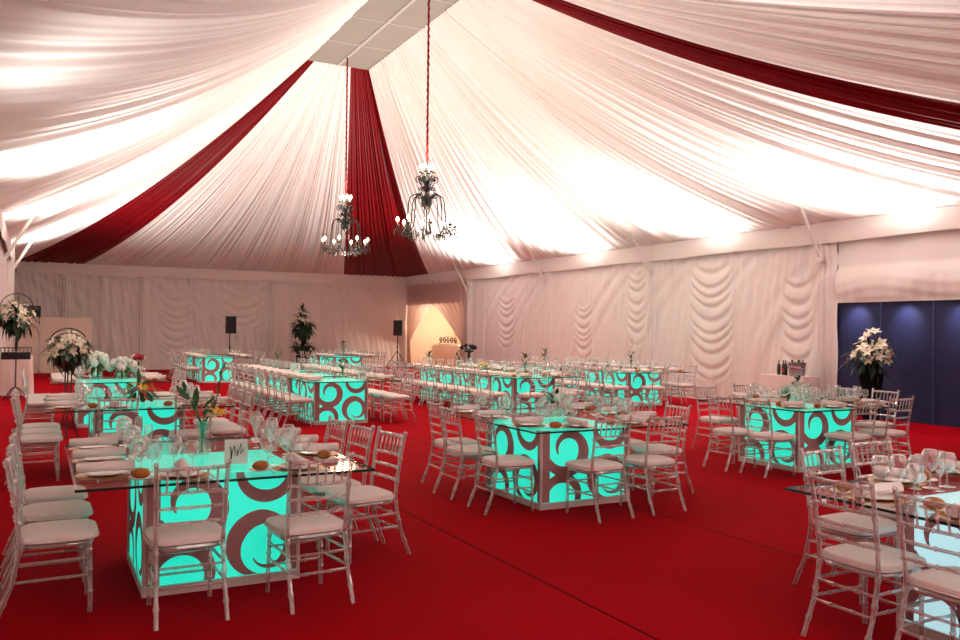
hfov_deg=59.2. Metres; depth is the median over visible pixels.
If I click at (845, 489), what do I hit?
bread roll
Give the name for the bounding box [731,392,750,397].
napkin
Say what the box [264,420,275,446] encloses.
wine glass
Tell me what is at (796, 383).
flower
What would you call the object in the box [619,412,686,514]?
chair
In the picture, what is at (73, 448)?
charger plate
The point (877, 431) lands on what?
seat cushion
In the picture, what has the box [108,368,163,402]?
centrepiece
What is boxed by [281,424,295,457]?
wine glass
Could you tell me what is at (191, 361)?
table
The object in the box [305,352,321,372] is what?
chair
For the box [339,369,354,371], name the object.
napkin
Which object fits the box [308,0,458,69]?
ceiling
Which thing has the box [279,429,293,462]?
wine glass
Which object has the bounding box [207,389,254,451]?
chair
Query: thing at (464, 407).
napkin
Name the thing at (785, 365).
wine bottle
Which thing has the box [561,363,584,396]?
chair
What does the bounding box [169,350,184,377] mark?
chair
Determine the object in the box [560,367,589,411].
chair
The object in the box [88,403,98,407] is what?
bread roll
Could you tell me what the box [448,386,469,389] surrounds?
seat cushion
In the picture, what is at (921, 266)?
wall
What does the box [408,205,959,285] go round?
beam
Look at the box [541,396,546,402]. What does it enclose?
flower
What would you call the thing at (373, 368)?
chair
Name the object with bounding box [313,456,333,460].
bread plate
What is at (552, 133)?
ceiling
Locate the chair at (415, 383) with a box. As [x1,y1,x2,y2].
[406,362,429,399]
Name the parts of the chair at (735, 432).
leg, rail, rail, rail, leg, seat frame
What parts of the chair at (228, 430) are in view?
seat frame, leg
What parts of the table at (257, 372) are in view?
lit panel, lit panel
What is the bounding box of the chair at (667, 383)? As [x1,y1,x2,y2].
[662,365,682,402]
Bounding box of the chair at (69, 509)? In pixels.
[0,438,92,591]
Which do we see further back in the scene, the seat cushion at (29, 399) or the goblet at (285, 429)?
the seat cushion at (29, 399)
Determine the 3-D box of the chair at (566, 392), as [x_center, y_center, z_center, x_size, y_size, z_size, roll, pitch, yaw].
[1.676,1.441,16.593,0.445,0.934,0.554,1,-1,-28]
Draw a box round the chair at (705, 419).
[692,384,738,450]
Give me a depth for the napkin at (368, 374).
15.80 m
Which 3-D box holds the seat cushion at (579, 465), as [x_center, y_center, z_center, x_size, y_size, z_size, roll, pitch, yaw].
[1.060,1.339,7.853,0.451,0.064,0.436,1,-1,-32]
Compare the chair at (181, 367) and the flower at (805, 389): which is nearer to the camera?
the flower at (805, 389)
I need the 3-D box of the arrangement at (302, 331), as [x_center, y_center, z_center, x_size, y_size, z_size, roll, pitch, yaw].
[-7.037,0.647,33.760,1.362,2.721,1.307,0,-1,44]
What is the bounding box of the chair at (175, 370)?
[149,367,179,394]
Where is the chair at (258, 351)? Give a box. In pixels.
[241,351,258,378]
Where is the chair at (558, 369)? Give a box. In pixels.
[549,362,571,387]
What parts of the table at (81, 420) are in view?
lit panel, frame, lit panel, glass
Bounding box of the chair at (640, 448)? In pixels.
[631,404,693,492]
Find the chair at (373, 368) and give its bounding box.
[366,365,375,410]
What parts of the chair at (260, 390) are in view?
backrest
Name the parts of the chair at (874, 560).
leg, rail, rail, rail, rail, leg, seat frame, leg, leg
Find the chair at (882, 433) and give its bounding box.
[860,396,916,469]
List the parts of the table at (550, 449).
lit panel, frame, glass, lit panel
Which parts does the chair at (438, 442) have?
leg, rail, seat frame, leg, leg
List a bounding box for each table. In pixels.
[0,356,33,395]
[43,395,234,460]
[49,376,169,427]
[65,436,374,597]
[179,354,229,379]
[187,356,253,382]
[241,367,310,406]
[262,371,356,414]
[282,375,400,424]
[299,354,323,373]
[312,355,373,379]
[401,366,450,401]
[433,344,460,366]
[433,369,506,407]
[438,406,688,509]
[468,373,581,415]
[510,363,597,384]
[547,366,638,399]
[585,369,690,406]
[697,397,906,472]
[759,374,820,403]
[785,471,959,639]
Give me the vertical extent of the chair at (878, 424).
0.934 m
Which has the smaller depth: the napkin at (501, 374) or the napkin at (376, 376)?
the napkin at (376, 376)
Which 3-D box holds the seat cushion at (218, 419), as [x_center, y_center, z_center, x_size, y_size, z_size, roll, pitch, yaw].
[-3.542,1.329,11.141,0.436,0.064,0.451,1,-1,-28]
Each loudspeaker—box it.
[29,306,40,323]
[225,316,235,333]
[393,320,401,335]
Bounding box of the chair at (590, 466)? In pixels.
[565,415,634,522]
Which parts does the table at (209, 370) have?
lit panel, frame, lit panel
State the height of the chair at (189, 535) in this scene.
0.934 m
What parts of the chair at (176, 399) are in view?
chair frame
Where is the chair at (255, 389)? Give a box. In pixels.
[245,365,272,410]
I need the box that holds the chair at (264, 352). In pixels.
[247,352,264,381]
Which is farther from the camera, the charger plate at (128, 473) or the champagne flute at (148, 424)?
the champagne flute at (148, 424)
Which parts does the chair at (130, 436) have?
leg, leg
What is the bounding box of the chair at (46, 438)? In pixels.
[5,394,62,484]
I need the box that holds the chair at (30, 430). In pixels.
[7,391,61,473]
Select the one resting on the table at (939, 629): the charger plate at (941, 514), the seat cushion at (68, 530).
the charger plate at (941, 514)
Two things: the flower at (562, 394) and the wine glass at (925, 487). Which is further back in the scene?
the flower at (562, 394)
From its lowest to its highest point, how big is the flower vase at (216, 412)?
0.676 m
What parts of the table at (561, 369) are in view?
lit panel, frame, lit panel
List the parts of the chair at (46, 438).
leg, leg, seat frame, leg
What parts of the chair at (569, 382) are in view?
backrest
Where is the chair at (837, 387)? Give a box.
[834,386,861,450]
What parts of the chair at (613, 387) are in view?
backrest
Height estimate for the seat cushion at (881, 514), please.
0.064 m
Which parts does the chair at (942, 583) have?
leg, rail, rail, rail, rail, seat frame, leg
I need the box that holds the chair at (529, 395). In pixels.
[520,371,550,416]
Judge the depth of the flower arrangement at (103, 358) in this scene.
14.79 m
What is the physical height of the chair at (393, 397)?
0.934 m
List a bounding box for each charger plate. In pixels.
[46,407,79,409]
[69,445,116,450]
[72,457,124,462]
[76,471,130,478]
[100,406,131,408]
[153,472,210,480]
[272,465,323,471]
[276,444,290,447]
[295,451,337,456]
[512,424,545,427]
[561,425,593,428]
[615,422,647,425]
[779,407,807,408]
[821,406,846,408]
[845,493,910,503]
[867,477,926,485]
[936,470,959,476]
[936,511,958,521]
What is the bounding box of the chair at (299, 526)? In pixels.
[264,452,354,614]
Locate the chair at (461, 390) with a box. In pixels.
[454,368,481,405]
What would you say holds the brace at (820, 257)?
attached to the wall at (732, 316)
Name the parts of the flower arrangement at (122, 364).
flower, flower, flower, flower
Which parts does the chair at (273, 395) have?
backrest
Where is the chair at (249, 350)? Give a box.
[236,350,252,378]
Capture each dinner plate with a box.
[52,406,74,408]
[75,445,111,448]
[79,456,118,461]
[82,470,127,476]
[104,405,128,407]
[160,469,203,477]
[278,462,316,469]
[298,451,332,454]
[459,410,476,412]
[517,422,541,425]
[564,423,589,427]
[571,407,584,409]
[599,412,616,414]
[620,420,641,424]
[786,406,804,407]
[822,405,840,407]
[852,492,900,500]
[874,475,915,483]
[942,468,959,474]
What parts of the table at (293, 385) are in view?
lit panel, frame, glass, lit panel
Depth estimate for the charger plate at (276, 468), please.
5.51 m
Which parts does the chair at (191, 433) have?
leg, seat frame, leg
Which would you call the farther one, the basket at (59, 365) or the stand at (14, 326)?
the stand at (14, 326)
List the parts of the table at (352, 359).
lit panel, glass, frame, lit panel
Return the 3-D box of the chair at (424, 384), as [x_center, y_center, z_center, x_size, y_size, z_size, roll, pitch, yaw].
[-1.212,1.440,19.156,0.554,0.934,0.445,1,-1,-28]
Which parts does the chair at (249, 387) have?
backrest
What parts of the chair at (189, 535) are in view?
leg, leg, seat frame, rail, rail, rail, rail, leg, leg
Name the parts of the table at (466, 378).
lit panel, lit panel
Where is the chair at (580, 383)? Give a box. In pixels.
[573,364,598,400]
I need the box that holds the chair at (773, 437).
[739,396,795,476]
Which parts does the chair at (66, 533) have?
rail, leg, leg, rail, rail, rail, seat frame, leg, leg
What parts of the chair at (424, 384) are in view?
backrest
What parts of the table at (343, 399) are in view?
lit panel, frame, lit panel, glass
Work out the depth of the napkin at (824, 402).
10.45 m
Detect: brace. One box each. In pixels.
[0,216,34,264]
[14,238,34,269]
[453,263,467,290]
[529,250,546,283]
[632,236,651,275]
[799,207,823,261]
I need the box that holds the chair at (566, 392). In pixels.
[550,370,580,417]
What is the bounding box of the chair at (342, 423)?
[300,415,352,527]
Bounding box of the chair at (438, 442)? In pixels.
[421,400,479,484]
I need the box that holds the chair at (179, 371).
[152,370,185,421]
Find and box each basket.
[0,347,31,359]
[55,363,80,368]
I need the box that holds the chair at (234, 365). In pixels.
[230,362,254,403]
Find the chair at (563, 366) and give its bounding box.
[556,366,574,402]
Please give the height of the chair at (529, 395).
0.934 m
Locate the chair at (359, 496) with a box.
[325,426,410,562]
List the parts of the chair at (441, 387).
backrest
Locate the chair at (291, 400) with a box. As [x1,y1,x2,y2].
[278,372,312,426]
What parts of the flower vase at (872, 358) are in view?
flower, flower, flower, flower, flower, flower, flower, flower, flower, flower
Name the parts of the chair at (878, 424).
seat frame, leg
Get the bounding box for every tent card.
[224,439,247,463]
[290,363,299,372]
[358,371,366,379]
[531,367,538,374]
[790,393,803,400]
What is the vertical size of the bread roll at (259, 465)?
0.067 m
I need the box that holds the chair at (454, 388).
[443,367,470,408]
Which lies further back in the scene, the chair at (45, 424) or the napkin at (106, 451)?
the chair at (45, 424)
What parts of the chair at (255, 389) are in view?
backrest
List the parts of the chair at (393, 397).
backrest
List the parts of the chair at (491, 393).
backrest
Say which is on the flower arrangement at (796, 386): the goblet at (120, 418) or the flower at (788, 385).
the flower at (788, 385)
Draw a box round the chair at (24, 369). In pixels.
[21,369,50,420]
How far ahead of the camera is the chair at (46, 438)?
9.19 m
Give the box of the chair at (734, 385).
[730,382,753,443]
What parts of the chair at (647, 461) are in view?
seat frame, leg, leg, rail, rail, rail, rail, leg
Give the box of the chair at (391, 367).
[389,360,411,393]
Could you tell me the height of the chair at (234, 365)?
0.934 m
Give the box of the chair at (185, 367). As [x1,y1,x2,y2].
[181,353,199,379]
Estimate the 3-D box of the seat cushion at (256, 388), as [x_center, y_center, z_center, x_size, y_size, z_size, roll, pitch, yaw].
[-4.350,1.386,16.960,0.430,0.064,0.445,1,-1,-28]
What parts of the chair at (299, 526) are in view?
leg, leg, seat frame, rail, rail, rail, leg, rail, leg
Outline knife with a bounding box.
[86,479,122,481]
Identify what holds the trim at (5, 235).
attached to the wall at (3, 246)
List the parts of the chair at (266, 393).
backrest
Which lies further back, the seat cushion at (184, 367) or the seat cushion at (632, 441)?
the seat cushion at (184, 367)
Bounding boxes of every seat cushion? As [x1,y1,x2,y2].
[18,433,62,442]
[18,519,98,544]
[19,428,61,435]
[20,422,60,428]
[20,500,92,521]
[21,485,87,503]
[26,400,45,404]
[28,393,48,396]
[28,395,45,398]
[28,398,45,400]
[94,432,136,440]
[143,520,226,546]
[149,392,172,394]
[152,393,175,397]
[155,396,181,399]
[169,428,211,437]
[184,367,199,368]
[193,417,228,424]
[202,421,237,428]
[207,425,245,433]
[230,381,251,384]
[240,384,262,387]
[251,387,272,390]
[257,389,281,392]
[264,391,288,394]
[264,511,345,535]
[270,393,295,396]
[277,395,303,399]
[285,397,312,401]
[301,468,336,479]
[301,476,360,492]
[325,485,393,503]
[368,390,387,394]
[373,392,397,396]
[383,394,409,398]
[409,381,428,383]
[418,382,435,385]
[428,383,448,386]
[434,437,479,446]
[437,385,456,388]
[446,444,495,455]
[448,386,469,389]
[458,388,480,391]
[470,390,491,393]
[481,454,534,466]
[482,391,507,395]
[520,392,543,396]
[560,389,584,392]
[564,381,581,383]
[565,458,623,471]
[577,382,598,385]
[591,384,611,386]
[605,385,628,388]
[619,454,675,465]
[630,438,645,446]
[631,444,681,453]
[641,385,664,388]
[670,383,693,386]
[700,415,738,421]
[712,427,756,434]
[749,431,795,439]
[813,512,896,535]
[822,542,926,572]
[824,431,871,439]
[855,420,893,426]
[860,428,905,435]
[860,502,896,518]
[907,566,959,598]
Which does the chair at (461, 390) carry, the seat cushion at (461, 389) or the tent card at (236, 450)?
the seat cushion at (461, 389)
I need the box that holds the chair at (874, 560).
[801,469,926,639]
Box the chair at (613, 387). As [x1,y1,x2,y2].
[599,365,628,404]
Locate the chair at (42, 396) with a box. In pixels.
[22,370,52,421]
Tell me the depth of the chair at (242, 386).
17.72 m
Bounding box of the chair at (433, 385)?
[422,364,449,403]
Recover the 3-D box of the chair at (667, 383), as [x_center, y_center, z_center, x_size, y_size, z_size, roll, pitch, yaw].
[4.510,1.510,20.255,0.554,0.934,0.445,1,-1,-28]
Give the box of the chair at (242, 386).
[235,363,262,407]
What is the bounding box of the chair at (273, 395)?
[264,369,295,421]
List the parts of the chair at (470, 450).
leg, rail, rail, rail, rail, leg, seat frame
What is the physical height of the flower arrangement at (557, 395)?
0.330 m
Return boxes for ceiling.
[0,0,959,273]
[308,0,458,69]
[565,0,959,102]
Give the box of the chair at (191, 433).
[169,394,213,453]
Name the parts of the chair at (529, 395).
backrest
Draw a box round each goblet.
[118,418,132,445]
[125,426,140,456]
[134,437,150,469]
[143,439,161,473]
[251,416,264,442]
[260,434,275,465]
[264,422,278,450]
[282,429,297,459]
[535,402,545,423]
[596,397,605,416]
[871,455,890,481]
[937,452,956,487]
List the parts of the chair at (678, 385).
backrest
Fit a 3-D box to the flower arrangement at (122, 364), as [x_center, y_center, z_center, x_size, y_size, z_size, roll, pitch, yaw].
[-6.168,0.831,14.583,0.534,0.403,0.556,0,-1,34]
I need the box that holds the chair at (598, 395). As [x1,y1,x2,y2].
[595,395,619,419]
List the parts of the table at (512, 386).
lit panel, frame, glass, lit panel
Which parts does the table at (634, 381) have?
lit panel, frame, glass, lit panel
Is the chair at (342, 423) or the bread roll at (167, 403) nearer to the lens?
the chair at (342, 423)
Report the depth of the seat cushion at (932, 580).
4.20 m
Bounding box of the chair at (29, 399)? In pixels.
[22,371,52,420]
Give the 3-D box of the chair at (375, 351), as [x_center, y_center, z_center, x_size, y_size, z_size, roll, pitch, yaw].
[-3.666,1.521,28.606,0.554,0.934,0.445,1,-1,-28]
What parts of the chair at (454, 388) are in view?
backrest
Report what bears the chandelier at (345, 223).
hanging from the ceiling at (376, 29)
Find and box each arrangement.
[286,303,318,369]
[460,343,476,368]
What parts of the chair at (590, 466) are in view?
leg, seat frame, leg, leg, rail, rail, rail, rail, leg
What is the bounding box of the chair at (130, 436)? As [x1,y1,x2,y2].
[94,396,139,481]
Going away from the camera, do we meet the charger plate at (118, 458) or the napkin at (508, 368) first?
the charger plate at (118, 458)
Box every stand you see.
[0,293,39,400]
[39,328,94,438]
[226,333,238,367]
[385,336,405,368]
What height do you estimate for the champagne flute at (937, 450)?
0.238 m
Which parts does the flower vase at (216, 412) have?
flower, flower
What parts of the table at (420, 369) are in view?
lit panel, frame, lit panel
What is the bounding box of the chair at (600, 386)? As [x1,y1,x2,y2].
[587,364,612,400]
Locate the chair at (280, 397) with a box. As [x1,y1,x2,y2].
[270,370,303,424]
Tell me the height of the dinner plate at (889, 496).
0.021 m
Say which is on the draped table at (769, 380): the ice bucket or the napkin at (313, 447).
the ice bucket
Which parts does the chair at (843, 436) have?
seat frame, leg, rail, rail, rail, rail, leg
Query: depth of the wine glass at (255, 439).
6.95 m
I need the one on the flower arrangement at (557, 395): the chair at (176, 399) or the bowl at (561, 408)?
the bowl at (561, 408)
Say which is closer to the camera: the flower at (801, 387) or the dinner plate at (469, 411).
the dinner plate at (469, 411)
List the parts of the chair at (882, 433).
seat frame, leg, rail, rail, rail, leg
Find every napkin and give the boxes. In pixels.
[45,393,75,397]
[46,396,77,402]
[46,400,79,406]
[52,377,74,380]
[69,437,117,446]
[72,447,125,458]
[76,460,134,472]
[111,399,119,406]
[140,372,158,374]
[145,375,165,378]
[174,458,193,476]
[186,391,212,394]
[192,394,220,396]
[199,397,227,401]
[259,428,300,435]
[274,370,290,372]
[276,434,318,443]
[281,371,298,374]
[285,452,310,468]
[288,373,306,375]
[292,443,338,451]
[296,374,314,377]
[304,376,322,379]
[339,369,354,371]
[367,373,383,376]
[375,375,393,377]
[451,405,479,411]
[475,409,505,415]
[487,371,502,374]
[500,373,516,375]
[504,367,517,369]
[512,416,543,423]
[519,372,530,375]
[550,372,561,375]
[564,416,588,426]
[567,402,592,407]
[596,407,624,412]
[617,414,646,422]
[620,369,634,371]
[627,411,656,416]
[640,368,651,371]
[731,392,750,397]
[749,397,770,402]
[781,401,804,406]
[820,400,845,406]
[837,395,858,399]
[852,481,903,496]
[861,398,885,404]
[872,465,926,482]
[939,459,959,469]
[947,504,959,517]
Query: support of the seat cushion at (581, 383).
on the chair at (580, 383)
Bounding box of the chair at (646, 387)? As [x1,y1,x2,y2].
[641,366,668,406]
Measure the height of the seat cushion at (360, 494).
0.064 m
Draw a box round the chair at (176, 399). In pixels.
[155,371,188,424]
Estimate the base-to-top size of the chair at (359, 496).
0.934 m
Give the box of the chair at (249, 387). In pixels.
[239,364,267,408]
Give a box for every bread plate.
[128,475,153,479]
[249,467,271,471]
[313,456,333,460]
[830,488,850,493]
[918,505,945,511]
[924,478,937,481]
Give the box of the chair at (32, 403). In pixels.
[18,373,53,432]
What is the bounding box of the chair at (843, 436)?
[824,398,879,476]
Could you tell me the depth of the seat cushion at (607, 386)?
18.59 m
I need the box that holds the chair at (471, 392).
[465,368,494,408]
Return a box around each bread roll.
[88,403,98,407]
[131,468,150,477]
[163,400,172,405]
[252,460,268,470]
[317,450,330,458]
[549,421,561,427]
[585,406,593,410]
[835,480,851,491]
[922,470,932,479]
[922,497,945,509]
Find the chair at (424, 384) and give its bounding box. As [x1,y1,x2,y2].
[412,363,438,404]
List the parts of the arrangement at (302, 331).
pot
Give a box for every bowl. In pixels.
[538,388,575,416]
[548,406,565,416]
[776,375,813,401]
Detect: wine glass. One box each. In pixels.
[116,416,130,447]
[123,425,138,459]
[123,432,135,459]
[132,443,146,462]
[133,435,149,462]
[165,435,182,459]
[186,440,199,457]
[249,411,261,440]
[250,414,260,438]
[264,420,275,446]
[265,417,277,448]
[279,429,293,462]
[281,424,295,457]
[297,434,309,451]
[889,454,908,478]
[906,463,922,499]
[908,455,922,489]
[920,449,939,488]
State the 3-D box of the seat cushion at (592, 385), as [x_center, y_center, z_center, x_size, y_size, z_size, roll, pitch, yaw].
[2.778,1.483,19.213,0.430,0.064,0.445,1,-1,-28]
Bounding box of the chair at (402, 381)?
[397,362,420,398]
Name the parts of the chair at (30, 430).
leg, leg, leg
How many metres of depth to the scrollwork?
37.64 m
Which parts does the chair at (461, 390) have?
backrest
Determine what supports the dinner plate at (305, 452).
on the charger plate at (333, 453)
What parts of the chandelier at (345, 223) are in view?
arm, arm, arm, arm, ribbon chain, arm, arm, arm, arm, arm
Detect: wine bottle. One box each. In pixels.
[777,360,780,374]
[781,360,783,374]
[784,360,787,374]
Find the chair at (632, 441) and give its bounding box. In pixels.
[626,400,653,481]
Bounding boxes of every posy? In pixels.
[131,353,145,372]
[478,362,487,368]
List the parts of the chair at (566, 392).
backrest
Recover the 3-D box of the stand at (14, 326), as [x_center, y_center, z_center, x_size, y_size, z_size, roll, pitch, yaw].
[-10.434,0.604,19.120,0.905,2.425,0.962,1,-1,-41]
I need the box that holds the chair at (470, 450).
[433,403,495,499]
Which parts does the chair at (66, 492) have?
rail, leg, leg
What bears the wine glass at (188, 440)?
on the table at (253, 497)
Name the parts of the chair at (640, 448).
seat frame, leg, rail, rail, rail, rail, leg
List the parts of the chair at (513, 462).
leg, rail, rail, rail, rail, leg, seat frame, leg, leg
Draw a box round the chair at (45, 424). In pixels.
[11,387,60,464]
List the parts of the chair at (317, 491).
seat frame, leg, rail, rail, rail, rail, leg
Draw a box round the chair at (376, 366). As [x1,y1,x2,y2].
[368,366,384,412]
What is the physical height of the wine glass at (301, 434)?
0.198 m
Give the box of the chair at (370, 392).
[368,368,394,416]
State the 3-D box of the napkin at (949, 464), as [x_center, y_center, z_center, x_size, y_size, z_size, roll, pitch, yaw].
[3.196,0.968,5.587,0.089,0.067,0.336,1,-1,-24]
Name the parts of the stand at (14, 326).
flower, flower, flower, flower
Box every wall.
[0,230,7,355]
[13,272,407,370]
[410,305,460,364]
[465,242,837,404]
[835,228,959,302]
[837,300,959,427]
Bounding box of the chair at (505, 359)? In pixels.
[505,359,515,372]
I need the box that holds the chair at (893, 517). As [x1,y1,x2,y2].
[848,437,896,545]
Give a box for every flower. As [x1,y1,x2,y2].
[138,383,148,390]
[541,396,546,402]
[543,391,549,397]
[553,394,561,401]
[558,391,565,398]
[564,398,571,405]
[565,394,573,401]
[786,383,793,389]
[789,386,796,393]
[793,381,800,388]
[797,385,803,392]
[804,388,811,395]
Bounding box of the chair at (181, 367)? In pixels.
[177,351,194,381]
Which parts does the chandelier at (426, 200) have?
arm, arm, arm, arm, arm, arm, ribbon chain, arm, arm, arm, arm, arm, arm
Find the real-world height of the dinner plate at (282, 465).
0.021 m
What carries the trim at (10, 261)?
attached to the wall at (3, 246)
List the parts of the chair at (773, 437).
leg, rail, rail, rail, rail, leg, seat frame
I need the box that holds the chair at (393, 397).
[383,371,416,422]
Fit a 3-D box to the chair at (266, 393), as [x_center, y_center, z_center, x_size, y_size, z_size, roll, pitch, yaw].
[-3.922,1.378,16.010,0.554,0.934,0.445,1,-1,-28]
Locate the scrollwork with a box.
[439,336,456,344]
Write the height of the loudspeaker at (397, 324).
0.660 m
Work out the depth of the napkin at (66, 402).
9.39 m
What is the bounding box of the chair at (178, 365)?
[171,351,189,379]
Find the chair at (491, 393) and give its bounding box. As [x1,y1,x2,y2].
[477,369,507,411]
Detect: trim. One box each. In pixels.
[0,208,17,271]
[6,248,14,351]
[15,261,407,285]
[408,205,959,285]
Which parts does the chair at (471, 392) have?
backrest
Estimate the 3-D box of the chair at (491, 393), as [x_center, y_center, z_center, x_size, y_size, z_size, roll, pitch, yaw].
[0.235,1.424,16.392,0.554,0.934,0.445,1,-1,-28]
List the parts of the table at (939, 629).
glass, frame, lit panel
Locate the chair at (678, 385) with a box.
[670,365,698,404]
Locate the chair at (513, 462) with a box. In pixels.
[467,410,534,514]
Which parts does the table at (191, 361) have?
lit panel, frame, glass, lit panel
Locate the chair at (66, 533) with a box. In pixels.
[0,451,98,615]
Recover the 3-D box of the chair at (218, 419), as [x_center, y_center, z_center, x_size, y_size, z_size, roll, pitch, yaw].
[-3.488,1.328,11.169,0.558,0.934,0.451,1,-1,-28]
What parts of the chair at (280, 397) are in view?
backrest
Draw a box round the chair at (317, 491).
[300,420,378,548]
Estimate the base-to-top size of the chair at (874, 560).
0.934 m
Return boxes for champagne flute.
[135,416,142,447]
[144,424,152,458]
[154,435,163,473]
[178,432,186,456]
[267,423,274,456]
[913,454,924,496]
[934,450,944,491]
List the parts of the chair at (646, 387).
backrest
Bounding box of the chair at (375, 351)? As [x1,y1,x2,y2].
[363,351,379,371]
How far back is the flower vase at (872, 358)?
15.85 m
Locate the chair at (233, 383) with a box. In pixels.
[226,362,251,401]
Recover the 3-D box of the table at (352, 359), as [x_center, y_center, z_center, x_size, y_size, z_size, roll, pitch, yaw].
[-4.518,1.585,28.097,1.700,0.768,1.790,1,-1,-28]
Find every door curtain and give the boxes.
[407,281,432,365]
[433,277,465,367]
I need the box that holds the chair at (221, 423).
[202,386,245,451]
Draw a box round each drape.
[20,60,313,263]
[344,67,427,276]
[533,0,959,129]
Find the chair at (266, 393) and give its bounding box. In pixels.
[258,369,288,417]
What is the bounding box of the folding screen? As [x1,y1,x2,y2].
[13,317,92,372]
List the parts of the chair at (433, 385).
backrest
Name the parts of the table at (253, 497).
lit panel, frame, glass, lit panel, lit panel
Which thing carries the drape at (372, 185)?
hanging from the ceiling at (376, 29)
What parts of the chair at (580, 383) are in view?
backrest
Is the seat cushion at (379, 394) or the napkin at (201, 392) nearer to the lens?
the napkin at (201, 392)
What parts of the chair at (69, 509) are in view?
rail, leg, leg, seat frame, leg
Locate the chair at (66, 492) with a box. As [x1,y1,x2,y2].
[0,429,87,567]
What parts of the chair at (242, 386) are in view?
backrest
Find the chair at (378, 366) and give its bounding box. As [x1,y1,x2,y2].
[369,353,385,373]
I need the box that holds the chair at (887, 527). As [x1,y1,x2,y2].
[793,444,896,603]
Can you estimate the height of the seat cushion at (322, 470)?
0.064 m
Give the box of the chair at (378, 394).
[373,369,404,419]
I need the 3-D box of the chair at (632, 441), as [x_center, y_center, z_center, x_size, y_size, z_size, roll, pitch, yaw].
[1.636,1.361,9.487,0.558,0.934,0.451,1,-1,-31]
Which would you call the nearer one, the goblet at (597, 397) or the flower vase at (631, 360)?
the goblet at (597, 397)
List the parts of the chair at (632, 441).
rail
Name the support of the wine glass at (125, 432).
on the table at (253, 497)
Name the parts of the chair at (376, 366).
backrest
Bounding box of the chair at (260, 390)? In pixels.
[251,367,281,415]
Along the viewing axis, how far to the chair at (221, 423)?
10.65 m
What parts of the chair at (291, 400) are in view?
backrest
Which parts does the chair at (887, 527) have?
leg, rail, rail, rail, rail, leg, seat frame, leg, leg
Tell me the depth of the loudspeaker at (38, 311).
29.89 m
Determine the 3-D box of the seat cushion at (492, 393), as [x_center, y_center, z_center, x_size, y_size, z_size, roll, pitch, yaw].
[0.290,1.427,16.421,0.430,0.064,0.445,1,-1,-28]
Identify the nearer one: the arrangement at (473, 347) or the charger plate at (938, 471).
the charger plate at (938, 471)
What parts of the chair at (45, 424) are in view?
leg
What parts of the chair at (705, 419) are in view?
leg, seat frame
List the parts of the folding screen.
screen panel, screen panel, screen panel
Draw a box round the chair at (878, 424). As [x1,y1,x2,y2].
[855,389,899,457]
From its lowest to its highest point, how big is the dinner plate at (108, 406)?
0.021 m
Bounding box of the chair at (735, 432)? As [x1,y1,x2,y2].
[703,393,756,468]
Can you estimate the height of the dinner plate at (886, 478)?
0.021 m
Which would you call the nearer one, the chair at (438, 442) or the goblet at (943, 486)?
the goblet at (943, 486)
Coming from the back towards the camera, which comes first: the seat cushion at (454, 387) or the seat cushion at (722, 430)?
the seat cushion at (454, 387)
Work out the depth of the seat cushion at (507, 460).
7.93 m
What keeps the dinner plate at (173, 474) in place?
on the charger plate at (205, 474)
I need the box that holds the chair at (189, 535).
[143,459,231,630]
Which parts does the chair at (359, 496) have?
leg, seat frame, leg, rail, rail, rail, rail, leg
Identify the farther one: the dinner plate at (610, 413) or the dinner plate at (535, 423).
the dinner plate at (610, 413)
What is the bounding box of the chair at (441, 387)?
[433,365,459,405]
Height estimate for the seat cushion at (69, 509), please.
0.064 m
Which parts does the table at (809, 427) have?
lit panel, frame, glass, lit panel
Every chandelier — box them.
[320,58,369,256]
[394,0,457,242]
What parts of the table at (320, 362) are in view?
lit panel, lit panel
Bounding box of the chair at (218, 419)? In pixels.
[193,386,237,450]
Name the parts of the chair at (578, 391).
backrest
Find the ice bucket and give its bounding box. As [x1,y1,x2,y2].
[787,362,806,375]
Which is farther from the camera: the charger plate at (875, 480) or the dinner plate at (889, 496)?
the charger plate at (875, 480)
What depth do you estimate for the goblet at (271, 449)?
6.38 m
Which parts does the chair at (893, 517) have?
leg, rail, rail, rail, seat frame, leg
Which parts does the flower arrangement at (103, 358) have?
flower, flower, flower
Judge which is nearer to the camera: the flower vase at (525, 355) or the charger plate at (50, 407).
the charger plate at (50, 407)
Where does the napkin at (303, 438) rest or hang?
on the dinner plate
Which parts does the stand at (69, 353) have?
flower, flower, flower, flower, flower, flower, flower, flower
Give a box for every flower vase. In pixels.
[176,362,227,454]
[273,346,281,366]
[337,357,347,377]
[425,350,433,364]
[454,350,461,365]
[521,352,531,370]
[540,348,547,361]
[628,351,635,365]
[839,327,899,420]
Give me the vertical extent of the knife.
0.003 m
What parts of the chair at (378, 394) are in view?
backrest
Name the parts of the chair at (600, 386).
backrest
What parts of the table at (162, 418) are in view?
lit panel, frame, lit panel, glass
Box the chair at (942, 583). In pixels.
[891,486,959,639]
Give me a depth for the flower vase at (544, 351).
22.56 m
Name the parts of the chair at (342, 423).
leg, rail, rail, leg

